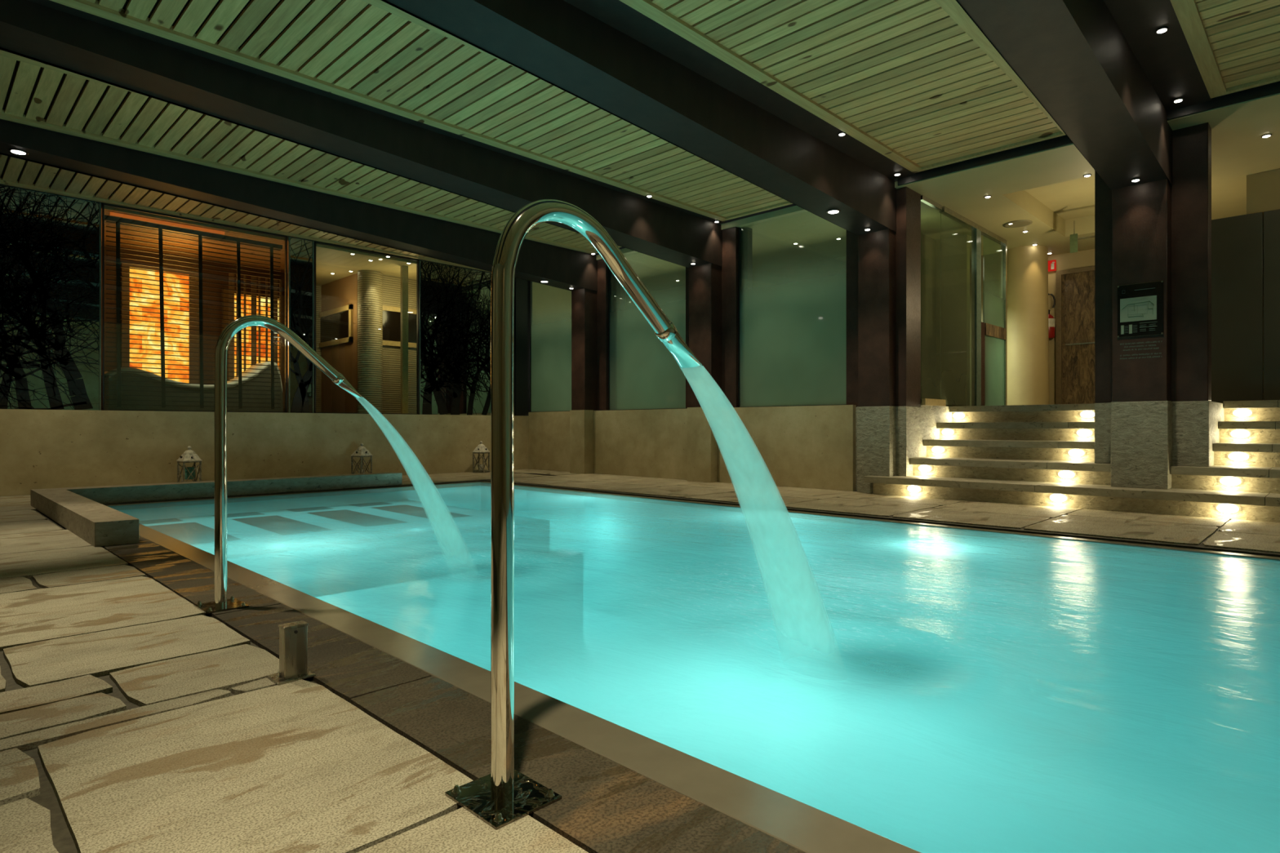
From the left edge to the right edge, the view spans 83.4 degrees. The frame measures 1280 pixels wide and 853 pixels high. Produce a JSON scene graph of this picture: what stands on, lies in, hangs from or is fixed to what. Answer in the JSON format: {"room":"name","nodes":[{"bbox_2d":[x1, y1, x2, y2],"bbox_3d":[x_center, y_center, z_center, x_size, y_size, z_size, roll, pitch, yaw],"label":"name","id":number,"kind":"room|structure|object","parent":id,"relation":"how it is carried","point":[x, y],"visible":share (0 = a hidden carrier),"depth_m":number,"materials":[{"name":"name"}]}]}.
{"room":"spa","nodes":[
{"label":"spa","id":0,"kind":"room"},
{"bbox_2d":[101,246,288,413],"bbox_3d":[-6.151,-1.200,10.005,2.000,2.800,3.450,0,0,45],"label":"wall","id":1,"kind":"structure","parent":0,"point":[282,276],"depth_m":10.85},
{"bbox_2d":[120,261,199,383],"bbox_3d":[-6.942,-1.154,10.406,0.090,2.309,0.945,0,0,45],"label":"panel","id":2,"kind":"object","parent":1,"relation":"attached to","point":[130,265],"visible":0.41,"depth_m":10.38,"materials":[{"name":"orange stone"}]},
{"bbox_2d":[221,288,284,408],"bbox_3d":[-6.055,-1.205,11.309,0.090,1.810,0.928,0,0,45],"label":"panel","id":3,"kind":"object","parent":1,"relation":"attached to","point":[224,300],"visible":0.16,"depth_m":11.26,"materials":[{"name":"orange stone"}]},
{"bbox_2d":[101,204,416,285],"bbox_3d":[-5.172,-2.545,11.251,2.850,0.110,6.400,0,0,45],"label":"ceiling","id":4,"kind":"structure","parent":0,"point":[234,233],"depth_m":10.24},
{"bbox_2d":[110,212,224,234],"bbox_3d":[-5.754,-2.482,8.797,0.020,0.035,1.196,0,0,45],"label":"light strip","id":5,"kind":"object","parent":4,"relation":"attached to","point":[114,214],"visible":1,"depth_m":8.76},
{"bbox_2d":[0,408,528,496],"bbox_3d":[-5.695,0.263,8.436,0.750,0.875,10.850,0,0,45],"label":"wall","id":6,"kind":"structure","parent":0,"point":[40,449],"depth_m":8.53,"materials":[{"name":"stone"}]},
{"bbox_2d":[0,185,101,410],"bbox_3d":[-7.831,-1.360,6.450,0.037,2.360,4.839,0,0,45],"label":"window","id":7,"kind":"structure","parent":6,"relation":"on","point":[51,244],"depth_m":7.84,"materials":[{"name":"black glass"}]},
{"bbox_2d":[102,203,287,413],"bbox_3d":[-5.428,-1.360,8.897,0.045,2.360,1.998,0,0,45],"label":"window","id":8,"kind":"structure","parent":6,"relation":"in","point":[103,204],"depth_m":8.65,"materials":[{"name":"brown wood"}]},
{"bbox_2d":[104,214,282,408],"bbox_3d":[-5.494,-1.330,8.962,0.060,2.200,1.938,0,0,45],"label":"blind","id":9,"kind":"object","parent":8,"relation":"attached to","point":[160,228],"visible":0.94,"depth_m":8.86,"materials":[{"name":"brown wood"}]},
{"bbox_2d":[288,236,314,413],"bbox_3d":[-4.596,-1.360,9.742,0.037,2.360,0.328,0,0,45],"label":"panel","id":10,"kind":"object","parent":6,"relation":"on","point":[300,251],"visible":0.9,"depth_m":9.73,"materials":[{"name":"glass"}]},
{"bbox_2d":[314,241,418,414],"bbox_3d":[-3.930,-1.360,10.421,0.045,2.360,1.550,0,0,45],"label":"window","id":11,"kind":"structure","parent":6,"relation":"in","point":[315,242],"depth_m":10.63,"materials":[{"name":"clear glass"}]},
{"bbox_2d":[418,260,491,415],"bbox_3d":[-2.750,-1.360,11.621,0.037,2.360,1.793,0,0,45],"label":"window","id":12,"kind":"structure","parent":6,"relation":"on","point":[455,302],"depth_m":11.39,"materials":[{"name":"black glass"}]},
{"bbox_2d":[513,277,529,415],"bbox_3d":[-2.057,-1.358,12.046,0.340,2.364,0.300,0,0,45],"label":"trim","id":13,"kind":"structure","parent":6,"relation":"on","point":[522,287],"depth_m":11.91,"materials":[{"name":"black metal"}]},
{"bbox_2d":[315,284,321,412],"bbox_3d":[-5.206,-1.200,13.178,0.100,2.800,2.300,0,0,45],"label":"wall","id":14,"kind":"structure","parent":0,"point":[318,288],"depth_m":12.65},
{"bbox_2d":[321,273,357,413],"bbox_3d":[-5.081,-1.145,12.200,1.450,2.690,0.080,0,0,45],"label":"wall","id":15,"kind":"structure","parent":0,"point":[343,357],"depth_m":12.08,"materials":[{"name":"beige paint"}]},
{"bbox_2d":[319,304,353,347],"bbox_3d":[-5.177,-1.695,12.209,1.300,0.610,0.040,0,0,45],"label":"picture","id":16,"kind":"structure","parent":15,"relation":"in","point":[336,325],"depth_m":12.16},
{"bbox_2d":[382,274,416,413],"bbox_3d":[-3.777,-1.145,12.264,0.080,2.690,1.600,0,0,45],"label":"wall","id":17,"kind":"structure","parent":0,"point":[391,284],"depth_m":11.92,"materials":[{"name":"beige paint"}]},
{"bbox_2d":[382,305,416,347],"bbox_3d":[-3.934,-1.655,12.019,0.040,0.650,0.970,0,0,45],"label":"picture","id":18,"kind":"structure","parent":17,"relation":"in","point":[391,314],"depth_m":11.91},
{"bbox_2d":[0,0,1211,254],"bbox_3d":[-1.182,-2.652,3.791,13.800,0.196,10.550,0,0,45],"label":"ceiling","id":19,"kind":"structure","parent":0,"point":[1166,59],"depth_m":5.10,"materials":[{"name":"black wood"}]},
{"bbox_2d":[0,154,491,272],"bbox_3d":[-5.464,-2.590,7.901,1.370,0.080,10.569,0,0,45],"label":"ceiling panel","id":20,"kind":"object","parent":19,"relation":"attached to","point":[16,172],"visible":0.4,"depth_m":8.17,"materials":[{"name":"brown wood"}]},
{"bbox_2d":[0,183,491,273],"bbox_3d":[-5.852,-2.595,8.519,0.110,0.110,10.750,0,0,45],"label":"trim","id":21,"kind":"structure","parent":19,"relation":"attached to","point":[0,184],"depth_m":9.01,"materials":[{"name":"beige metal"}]},
{"bbox_2d":[0,120,597,291],"bbox_3d":[-4.457,-2.301,7.093,0.320,0.555,10.670,0,0,45],"label":"ceiling beam","id":22,"kind":"structure","parent":19,"relation":"attached to","point":[564,268],"depth_m":7.72,"materials":[{"name":"black wood"}]},
{"bbox_2d":[8,148,28,155],"bbox_3d":[-5.350,-2.360,6.183,0.135,0.014,0.135,0,0,45],"label":"recessed light","id":23,"kind":"object","parent":22,"relation":"attached to","point":[15,151],"visible":1,"depth_m":6.16,"materials":[{"name":"white"}]},
{"bbox_2d":[0,49,621,253],"bbox_3d":[-3.888,-2.590,6.352,1.450,0.080,10.569,0,0,45],"label":"ceiling panel","id":24,"kind":"object","parent":19,"relation":"attached to","point":[33,93],"visible":0.51,"depth_m":6.49,"materials":[{"name":"brown wood"}]},
{"bbox_2d":[0,0,722,267],"bbox_3d":[-2.790,-2.300,5.475,0.385,0.556,10.700,0,0,45],"label":"ceiling beam","id":25,"kind":"structure","parent":19,"relation":"attached to","point":[39,33],"depth_m":5.70,"materials":[{"name":"black wood"}]},
{"bbox_2d":[50,0,792,221],"bbox_3d":[-2.169,-2.590,4.663,1.430,0.080,10.569,0,0,45],"label":"ceiling panel","id":26,"kind":"object","parent":19,"relation":"attached to","point":[375,53],"visible":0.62,"depth_m":5.37,"materials":[{"name":"brown wood"}]},
{"bbox_2d":[381,0,896,235],"bbox_3d":[-1.127,-2.299,3.883,0.363,0.560,10.760,0,0,45],"label":"ceiling beam","id":27,"kind":"structure","parent":19,"relation":"attached to","point":[557,42],"depth_m":5.07,"materials":[{"name":"black wood"}]},
{"bbox_2d":[826,208,840,213],"bbox_3d":[1.866,-2.070,6.929,0.135,0.014,0.135,0,0,45],"label":"recessed light","id":28,"kind":"object","parent":27,"relation":"attached to","point":[833,211],"visible":1,"depth_m":6.90,"materials":[{"name":"white"}]},
{"bbox_2d":[837,132,845,136],"bbox_3d":[1.758,-2.544,6.256,0.070,0.014,0.070,0,0,45],"label":"recessed light","id":29,"kind":"object","parent":19,"relation":"in","point":[840,134],"visible":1,"depth_m":6.24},
{"bbox_2d":[619,0,1065,173],"bbox_3d":[-0.430,-2.590,2.954,1.445,0.080,10.569,0,0,45],"label":"ceiling panel","id":30,"kind":"object","parent":19,"relation":"attached to","point":[918,83],"visible":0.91,"depth_m":5.13,"materials":[{"name":"brown wood"}]},
{"bbox_2d":[955,0,1172,190],"bbox_3d":[0.556,-2.295,2.328,0.398,0.567,10.900,0,0,45],"label":"ceiling beam","id":31,"kind":"structure","parent":19,"relation":"attached to","point":[1073,56],"depth_m":4.53,"materials":[{"name":"black wood"}]},
{"bbox_2d":[1130,177,1140,182],"bbox_3d":[4.082,-2.026,5.915,0.070,0.014,0.070,0,0,45],"label":"recessed light","id":32,"kind":"object","parent":31,"relation":"attached to","point":[1135,180],"visible":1,"depth_m":5.90,"materials":[{"name":"white glass"}]},
{"bbox_2d":[897,80,1279,185],"bbox_3d":[5.065,-2.570,5.082,6.700,0.160,0.050,0,0,45],"label":"trim","id":33,"kind":"structure","parent":19,"relation":"attached to","point":[1273,88],"depth_m":6.42,"materials":[{"name":"black metal"}]},
{"bbox_2d":[1155,26,1168,33],"bbox_3d":[3.354,-2.544,4.617,0.070,0.014,0.070,0,0,45],"label":"recessed light","id":34,"kind":"object","parent":19,"relation":"in","point":[1162,29],"visible":1,"depth_m":4.61,"materials":[{"name":"white glass"}]},
{"bbox_2d":[1173,97,1183,102],"bbox_3d":[4.203,-2.544,5.610,0.070,0.014,0.070,0,0,45],"label":"recessed light","id":35,"kind":"object","parent":19,"relation":"in","point":[1179,100],"visible":1,"depth_m":5.60,"materials":[{"name":"white"}]},
{"bbox_2d":[1170,0,1279,97],"bbox_3d":[2.175,-2.590,0.394,4.050,0.080,10.569,0,0,45],"label":"ceiling panel","id":36,"kind":"object","parent":19,"relation":"attached to","point":[1234,45],"visible":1,"depth_m":4.78,"materials":[{"name":"brown wood"}]},
{"bbox_2d":[0,469,1279,852],"bbox_3d":[-0.897,0.750,3.510,13.000,0.100,10.550,0,0,45],"label":"floor","id":37,"kind":"structure","parent":0,"point":[135,717],"depth_m":1.69,"materials":[{"name":"stone"}]},
{"bbox_2d":[176,445,202,482],"bbox_3d":[-5.124,0.461,8.168,0.196,0.478,0.196,0,0,39],"label":"lantern","id":38,"kind":"object","parent":37,"relation":"on","point":[188,455],"visible":0.87,"depth_m":8.13,"materials":[{"name":"metal"}]},
{"bbox_2d":[30,471,402,546],"bbox_3d":[-3.095,0.629,6.480,3.140,0.142,3.395,0,0,45],"label":"stone kerb","id":39,"kind":"object","parent":37,"relation":"on","point":[81,511],"visible":0.97,"depth_m":6.59,"materials":[{"name":"beige stone"}]},
{"bbox_2d":[193,315,362,613],"bbox_3d":[-1.461,0.126,2.964,0.170,1.148,0.624,0,0,45],"label":"spout","id":40,"kind":"object","parent":37,"relation":"on","point":[221,603],"visible":1,"depth_m":2.78,"materials":[{"name":"silver metal"}]},
{"bbox_2d":[266,620,315,684],"bbox_3d":[-0.974,0.626,2.007,0.088,0.148,0.102,0,0,45],"label":"steel post","id":41,"kind":"object","parent":37,"relation":"on","point":[293,636],"visible":1,"depth_m":1.99,"materials":[{"name":"silver metal"}]},
{"bbox_2d":[351,443,373,474],"bbox_3d":[-3.725,0.461,9.619,0.196,0.478,0.196,0,0,27],"label":"lantern","id":42,"kind":"object","parent":37,"relation":"on","point":[362,451],"visible":0.87,"depth_m":9.58,"materials":[{"name":"metal"}]},
{"bbox_2d":[472,440,489,472],"bbox_3d":[-2.414,0.461,10.925,0.196,0.478,0.196,0,0,16],"label":"lantern","id":43,"kind":"object","parent":37,"relation":"on","point":[481,448],"visible":1,"depth_m":10.86,"materials":[{"name":"metal"}]},
{"bbox_2d":[444,199,702,830],"bbox_3d":[-0.091,0.122,1.527,0.170,1.157,0.624,0,0,45],"label":"spout","id":44,"kind":"object","parent":37,"relation":"on","point":[500,798],"visible":1,"depth_m":1.34,"materials":[{"name":"silver metal"}]},
{"bbox_2d":[106,481,1279,852],"bbox_3d":[0.520,1.375,3.975,11.430,1.349,4.330,0,0,45],"label":"swimming pool","id":45,"kind":"object","parent":37,"relation":"in","point":[806,828],"visible":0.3,"depth_m":1.90,"materials":[{"name":"brown stone"}]},
{"bbox_2d":[109,482,1279,852],"bbox_3d":[0.528,0.724,3.912,11.130,0.023,3.980,0,0,45],"label":"pool water","id":46,"kind":"object","parent":45,"relation":"in","point":[961,691],"visible":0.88,"depth_m":2.32,"materials":[{"name":"teal liquid"}]},
{"bbox_2d":[355,396,462,551],"bbox_3d":[-1.044,0.307,3.389,0.210,0.890,0.592,0,0,45],"label":"water jet","id":47,"kind":"object","parent":46,"relation":"on","point":[444,526],"visible":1,"depth_m":3.38,"materials":[{"name":"teal liquid"}]},
{"bbox_2d":[680,364,826,632],"bbox_3d":[0.339,0.300,1.964,0.210,0.907,0.626,0,0,45],"label":"water jet","id":48,"kind":"object","parent":46,"relation":"on","point":[788,578],"visible":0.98,"depth_m":1.93,"materials":[{"name":"teal liquid"}]},
{"bbox_2d":[846,186,920,493],"bbox_3d":[2.579,-0.926,7.729,0.685,3.253,0.520,0,0,45],"label":"column","id":49,"kind":"structure","parent":37,"relation":"on","point":[883,267],"depth_m":7.50,"materials":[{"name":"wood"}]},
{"bbox_2d":[864,400,1279,522],"bbox_3d":[5.045,0.235,6.104,5.759,0.930,1.920,0,0,45],"label":"stone steps","id":50,"kind":"structure","parent":37,"relation":"on","point":[1011,454],"depth_m":6.56,"materials":[{"name":"beige stone"}]},
{"bbox_2d":[907,485,920,493],"bbox_3d":[2.728,0.621,7.146,0.128,0.074,0.026,0,0,45],"label":"step light","id":51,"kind":"object","parent":50,"relation":"attached to","point":[913,489],"visible":0.96,"depth_m":7.13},
{"bbox_2d":[918,465,931,471],"bbox_3d":[2.948,0.435,7.428,0.128,0.074,0.026,0,0,45],"label":"step light","id":52,"kind":"object","parent":50,"relation":"attached to","point":[922,468],"visible":0.98,"depth_m":7.42,"materials":[{"name":"white"}]},
{"bbox_2d":[931,446,944,453],"bbox_3d":[3.191,0.249,7.687,0.128,0.074,0.026,0,0,45],"label":"step light","id":53,"kind":"object","parent":50,"relation":"attached to","point":[935,449],"visible":1,"depth_m":7.68,"materials":[{"name":"white glass"}]},
{"bbox_2d":[942,428,953,435],"bbox_3d":[3.415,0.063,7.964,0.128,0.074,0.026,0,0,45],"label":"step light","id":54,"kind":"object","parent":50,"relation":"attached to","point":[947,432],"visible":1,"depth_m":7.96,"materials":[{"name":"white"}]},
{"bbox_2d":[952,412,964,418],"bbox_3d":[3.652,-0.123,8.228,0.128,0.074,0.026,0,0,45],"label":"step light","id":55,"kind":"object","parent":50,"relation":"attached to","point":[957,415],"visible":1,"depth_m":8.22,"materials":[{"name":"white"}]},
{"bbox_2d":[1049,493,1066,502],"bbox_3d":[3.640,0.621,6.249,0.128,0.074,0.026,0,0,45],"label":"step light","id":56,"kind":"object","parent":50,"relation":"attached to","point":[1055,497],"visible":0.98,"depth_m":6.24,"materials":[{"name":"white glass"}]},
{"bbox_2d":[1058,470,1074,478],"bbox_3d":[3.872,0.435,6.520,0.128,0.074,0.026,0,0,45],"label":"step light","id":57,"kind":"object","parent":50,"relation":"attached to","point":[1065,473],"visible":1,"depth_m":6.51,"materials":[{"name":"white"}]},
{"bbox_2d":[1068,448,1084,457],"bbox_3d":[4.117,0.249,6.777,0.128,0.074,0.026,0,0,45],"label":"step light","id":58,"kind":"object","parent":50,"relation":"attached to","point":[1074,452],"visible":1,"depth_m":6.76,"materials":[{"name":"white glass"}]},
{"bbox_2d":[1076,429,1092,436],"bbox_3d":[4.356,0.063,7.039,0.128,0.074,0.026,0,0,45],"label":"step light","id":59,"kind":"object","parent":50,"relation":"attached to","point":[1082,433],"visible":1,"depth_m":7.03,"materials":[{"name":"white"}]},
{"bbox_2d":[1080,410,1094,417],"bbox_3d":[4.569,-0.123,7.328,0.128,0.074,0.026,0,0,45],"label":"step light","id":60,"kind":"object","parent":50,"relation":"attached to","point":[1087,414],"visible":0.96,"depth_m":7.32,"materials":[{"name":"white"}]},
{"bbox_2d":[1094,122,1224,489],"bbox_3d":[4.655,-1.020,6.446,0.805,3.067,1.320,0,0,45],"label":"column","id":61,"kind":"structure","parent":50,"relation":"on","point":[1153,415],"depth_m":5.98,"materials":[{"name":"wood"}]},
{"bbox_2d":[1120,341,1159,359],"bbox_3d":[4.180,-0.637,5.995,0.295,0.135,0.002,0,0,45],"label":"lettering","id":62,"kind":"object","parent":61,"relation":"attached to","point":[1148,341],"depth_m":6.00},
{"bbox_2d":[1117,280,1163,337],"bbox_3d":[4.169,-0.975,5.991,0.319,0.440,0.018,0,0,45],"label":"sign","id":63,"kind":"object","parent":61,"relation":"attached to","point":[1140,305],"visible":1,"depth_m":5.99,"materials":[{"name":"black plastic"}]},
{"bbox_2d":[1217,503,1238,513],"bbox_3d":[4.457,0.621,5.447,0.128,0.074,0.026,0,0,45],"label":"step light","id":64,"kind":"object","parent":50,"relation":"attached to","point":[1224,508],"visible":0.98,"depth_m":5.44,"materials":[{"name":"white glass"}]},
{"bbox_2d":[1220,476,1240,485],"bbox_3d":[4.694,0.435,5.711,0.128,0.074,0.026,0,0,45],"label":"step light","id":65,"kind":"object","parent":50,"relation":"attached to","point":[1228,481],"visible":0.97,"depth_m":5.70,"materials":[{"name":"white glass"}]},
{"bbox_2d":[1228,452,1248,461],"bbox_3d":[4.958,0.249,5.950,0.128,0.074,0.026,0,0,45],"label":"step light","id":66,"kind":"object","parent":50,"relation":"attached to","point":[1237,456],"visible":1,"depth_m":5.94,"materials":[{"name":"white"}]},
{"bbox_2d":[1230,429,1249,438],"bbox_3d":[5.194,0.063,6.216,0.128,0.074,0.026,0,0,45],"label":"step light","id":67,"kind":"object","parent":50,"relation":"attached to","point":[1240,433],"visible":1,"depth_m":6.21,"materials":[{"name":"white glass"}]},
{"bbox_2d":[1233,408,1251,417],"bbox_3d":[5.433,-0.123,6.479,0.128,0.074,0.026,0,0,45],"label":"step light","id":68,"kind":"object","parent":50,"relation":"attached to","point":[1239,412],"visible":1,"depth_m":6.47,"materials":[{"name":"white glass"}]},
{"bbox_2d":[528,404,856,491],"bbox_3d":[0.275,0.228,9.839,5.800,0.945,0.480,0,0,45],"label":"wall","id":69,"kind":"structure","parent":0,"point":[802,446],"depth_m":9.18,"materials":[{"name":"stone"}]},
{"bbox_2d":[529,280,571,412],"bbox_3d":[-1.390,-1.385,11.583,1.220,2.310,0.045,0,0,45],"label":"window","id":70,"kind":"structure","parent":69,"relation":"in","point":[550,343],"depth_m":11.64,"materials":[{"name":"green glass"}]},
{"bbox_2d":[571,258,612,410],"bbox_3d":[-0.739,-1.399,10.876,0.700,2.308,0.522,0,0,45],"label":"column","id":71,"kind":"structure","parent":69,"relation":"on","point":[589,308],"depth_m":10.68,"materials":[{"name":"wood"}]},
{"bbox_2d":[612,274,625,311],"bbox_3d":[-0.319,-1.380,10.675,0.180,2.280,0.100,0,0,45],"label":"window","id":72,"kind":"structure","parent":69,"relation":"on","point":[618,292],"depth_m":10.63,"materials":[{"name":"glass"}]},
{"bbox_2d":[608,267,687,410],"bbox_3d":[0.097,-1.385,10.122,1.550,2.310,0.045,0,0,45],"label":"window","id":73,"kind":"structure","parent":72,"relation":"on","point":[643,374],"depth_m":10.19,"materials":[{"name":"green glass"}]},
{"bbox_2d":[685,226,742,408],"bbox_3d":[0.923,-1.399,9.264,0.830,2.308,0.492,0,0,45],"label":"column","id":74,"kind":"structure","parent":69,"relation":"on","point":[711,289],"depth_m":9.04,"materials":[{"name":"wood"}]},
{"bbox_2d":[742,226,752,290],"bbox_3d":[1.314,-1.380,9.070,0.180,2.280,0.100,0,0,45],"label":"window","id":75,"kind":"structure","parent":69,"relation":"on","point":[747,233],"depth_m":9.00,"materials":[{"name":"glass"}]},
{"bbox_2d":[737,226,846,407],"bbox_3d":[1.777,-1.385,8.471,1.500,2.310,0.045,0,0,45],"label":"window","id":76,"kind":"structure","parent":69,"relation":"on","point":[792,337],"depth_m":8.45,"materials":[{"name":"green glass"}]},
{"bbox_2d":[532,234,969,406],"bbox_3d":[1.172,-1.400,10.752,6.400,2.400,2.420,0,0,45],"label":"wall","id":77,"kind":"structure","parent":0,"point":[550,304],"depth_m":9.57,"materials":[{"name":"paint"}]},
{"bbox_2d":[920,233,936,346],"bbox_3d":[3.176,-1.360,8.832,0.050,2.260,2.150,0,0,45],"label":"wall","id":78,"kind":"structure","parent":0,"point":[928,245],"depth_m":9.41,"materials":[{"name":"glass"}]},
{"bbox_2d":[920,404,951,457],"bbox_3d":[3.513,0.235,8.311,0.160,0.930,1.620,0,0,45],"label":"wall","id":79,"kind":"structure","parent":0,"point":[931,415],"depth_m":7.87,"materials":[{"name":"stone"}]},
{"bbox_2d":[920,398,946,405],"bbox_3d":[3.216,-0.265,7.881,0.060,0.070,0.550,0,0,45],"label":"block","id":80,"kind":"object","parent":79,"relation":"on","point":[928,402],"visible":1,"depth_m":7.81,"materials":[{"name":"beige stone"}]},
{"bbox_2d":[596,93,1279,296],"bbox_3d":[4.891,-2.610,9.614,13.300,0.260,6.230,0,0,45],"label":"ceiling","id":81,"kind":"structure","parent":0,"point":[1049,188],"depth_m":8.19,"materials":[{"name":"paint"}]},
{"bbox_2d":[1003,219,1032,227],"bbox_3d":[4.614,-2.474,8.776,0.320,0.012,0.320,0,0,45],"label":"ceiling speaker","id":82,"kind":"object","parent":81,"relation":"attached to","point":[1015,224],"visible":1,"depth_m":8.76,"materials":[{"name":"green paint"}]},
{"bbox_2d":[1070,220,1094,253],"bbox_3d":[5.402,-2.290,8.501,0.550,0.380,0.020,0,0,45],"label":"exit sign","id":83,"kind":"object","parent":81,"relation":"hanging from","point":[1073,237],"visible":0.79,"depth_m":8.65,"materials":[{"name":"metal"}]},
{"bbox_2d":[1083,173,1091,177],"bbox_3d":[4.412,-2.473,7.086,0.070,0.014,0.070,0,0,45],"label":"recessed light","id":84,"kind":"object","parent":81,"relation":"in","point":[1086,175],"visible":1,"depth_m":7.07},
{"bbox_2d":[1261,133,1271,137],"bbox_3d":[5.335,-2.473,6.119,0.070,0.014,0.070,0,0,45],"label":"recessed light","id":85,"kind":"object","parent":81,"relation":"in","point":[1265,135],"visible":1,"depth_m":6.11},
{"bbox_2d":[981,252,1000,322],"bbox_3d":[5.089,-1.365,10.351,0.550,2.270,0.100,0,0,45],"label":"wall","id":86,"kind":"structure","parent":0,"point":[991,263],"depth_m":10.33,"materials":[{"name":"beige paint"}]},
{"bbox_2d":[969,248,1094,404],"bbox_3d":[6.525,-1.400,9.921,3.800,2.400,0.100,0,0,45],"label":"wall","id":87,"kind":"structure","parent":0,"point":[1081,259],"depth_m":10.38,"materials":[{"name":"paint"}]},
{"bbox_2d":[1048,293,1055,338],"bbox_3d":[5.879,-1.593,10.346,0.173,0.645,0.173,0,0,21],"label":"fire extinguisher","id":88,"kind":"object","parent":87,"relation":"attached to","point":[1051,321],"visible":0.49,"depth_m":10.27,"materials":[{"name":"red metal"}]},
{"bbox_2d":[1048,259,1056,271],"bbox_3d":[5.949,-2.326,10.393,0.120,0.153,0.025,0,0,45],"label":"fire sign","id":89,"kind":"object","parent":87,"relation":"attached to","point":[1051,264],"visible":0.88,"depth_m":10.37,"materials":[{"name":"red plastic"}]},
{"bbox_2d":[1055,266,1095,404],"bbox_3d":[6.469,-1.229,9.851,1.350,1.997,0.080,0,0,45],"label":"door","id":90,"kind":"structure","parent":87,"relation":"in","point":[1074,287],"depth_m":10.15,"materials":[{"name":"brown wood"}]},
{"bbox_2d":[1246,168,1279,399],"bbox_3d":[8.270,-1.400,6.489,4.100,2.400,2.350,0,0,45],"label":"wall","id":91,"kind":"structure","parent":0,"point":[1263,188],"depth_m":7.00,"materials":[{"name":"paint"}]},
{"bbox_2d":[1210,212,1262,402],"bbox_3d":[5.872,-1.155,7.149,0.492,1.851,0.050,0,0,45],"label":"sliding panel","id":92,"kind":"object","parent":91,"relation":"attached to","point":[1237,242],"visible":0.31,"depth_m":7.09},
{"bbox_2d":[1263,208,1279,399],"bbox_3d":[6.648,-1.155,6.386,1.668,1.851,0.050,0,0,45],"label":"sliding panel","id":93,"kind":"object","parent":91,"relation":"attached to","point":[1271,218],"visible":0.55,"depth_m":6.91,"materials":[{"name":"glass"}]},
{"bbox_3d":[5.362,-0.165,9.452,12.400,0.130,6.000,0,0,45],"label":"floor","id":94,"kind":"structure","parent":0,"visible":0},
{"bbox_2d":[920,195,1007,405],"bbox_3d":[3.939,-1.355,8.642,0.065,2.250,2.650,0,0,45],"label":"glass wall","id":95,"kind":"structure","parent":94,"relation":"on","point":[979,377],"depth_m":8.82,"materials":[{"name":"glass"}]},
{"bbox_2d":[1007,244,1048,405],"bbox_3d":[5.420,-1.355,10.096,0.580,2.250,0.580,0,0,45],"label":"column","id":96,"kind":"structure","parent":94,"relation":"on","point":[1028,338],"depth_m":9.86,"materials":[{"name":"beige paint"}]},
{"bbox_3d":[-6.228,0.240,11.589,4.870,0.080,5.400,0,0,45],"label":"floor","id":97,"kind":"structure","parent":0,"visible":0},
{"bbox_2d":[101,361,283,412],"bbox_3d":[-5.990,-0.363,9.705,0.670,1.126,2.033,0,0,45],"label":"lounger","id":98,"kind":"object","parent":97,"relation":"on","point":[268,406],"visible":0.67,"depth_m":9.31,"materials":[{"name":"tile"}]},
{"bbox_2d":[228,272,281,380],"bbox_3d":[-5.874,-1.050,10.986,0.020,2.500,0.741,0,0,45],"label":"screen","id":99,"kind":"object","parent":97,"relation":"on","point":[230,361],"visible":0.34,"depth_m":10.96,"materials":[{"name":"brown metal"}]},
{"bbox_2d":[357,269,382,413],"bbox_3d":[-4.358,-1.145,11.601,0.380,2.690,0.380,0,0,45],"label":"column","id":100,"kind":"structure","parent":97,"relation":"on","point":[370,282],"depth_m":11.45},
{"bbox_2d":[400,265,408,413],"bbox_3d":[-3.658,-1.150,11.158,0.060,2.700,0.098,0,0,45],"label":"post","id":101,"kind":"object","parent":97,"relation":"on","point":[404,269],"visible":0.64,"depth_m":11.13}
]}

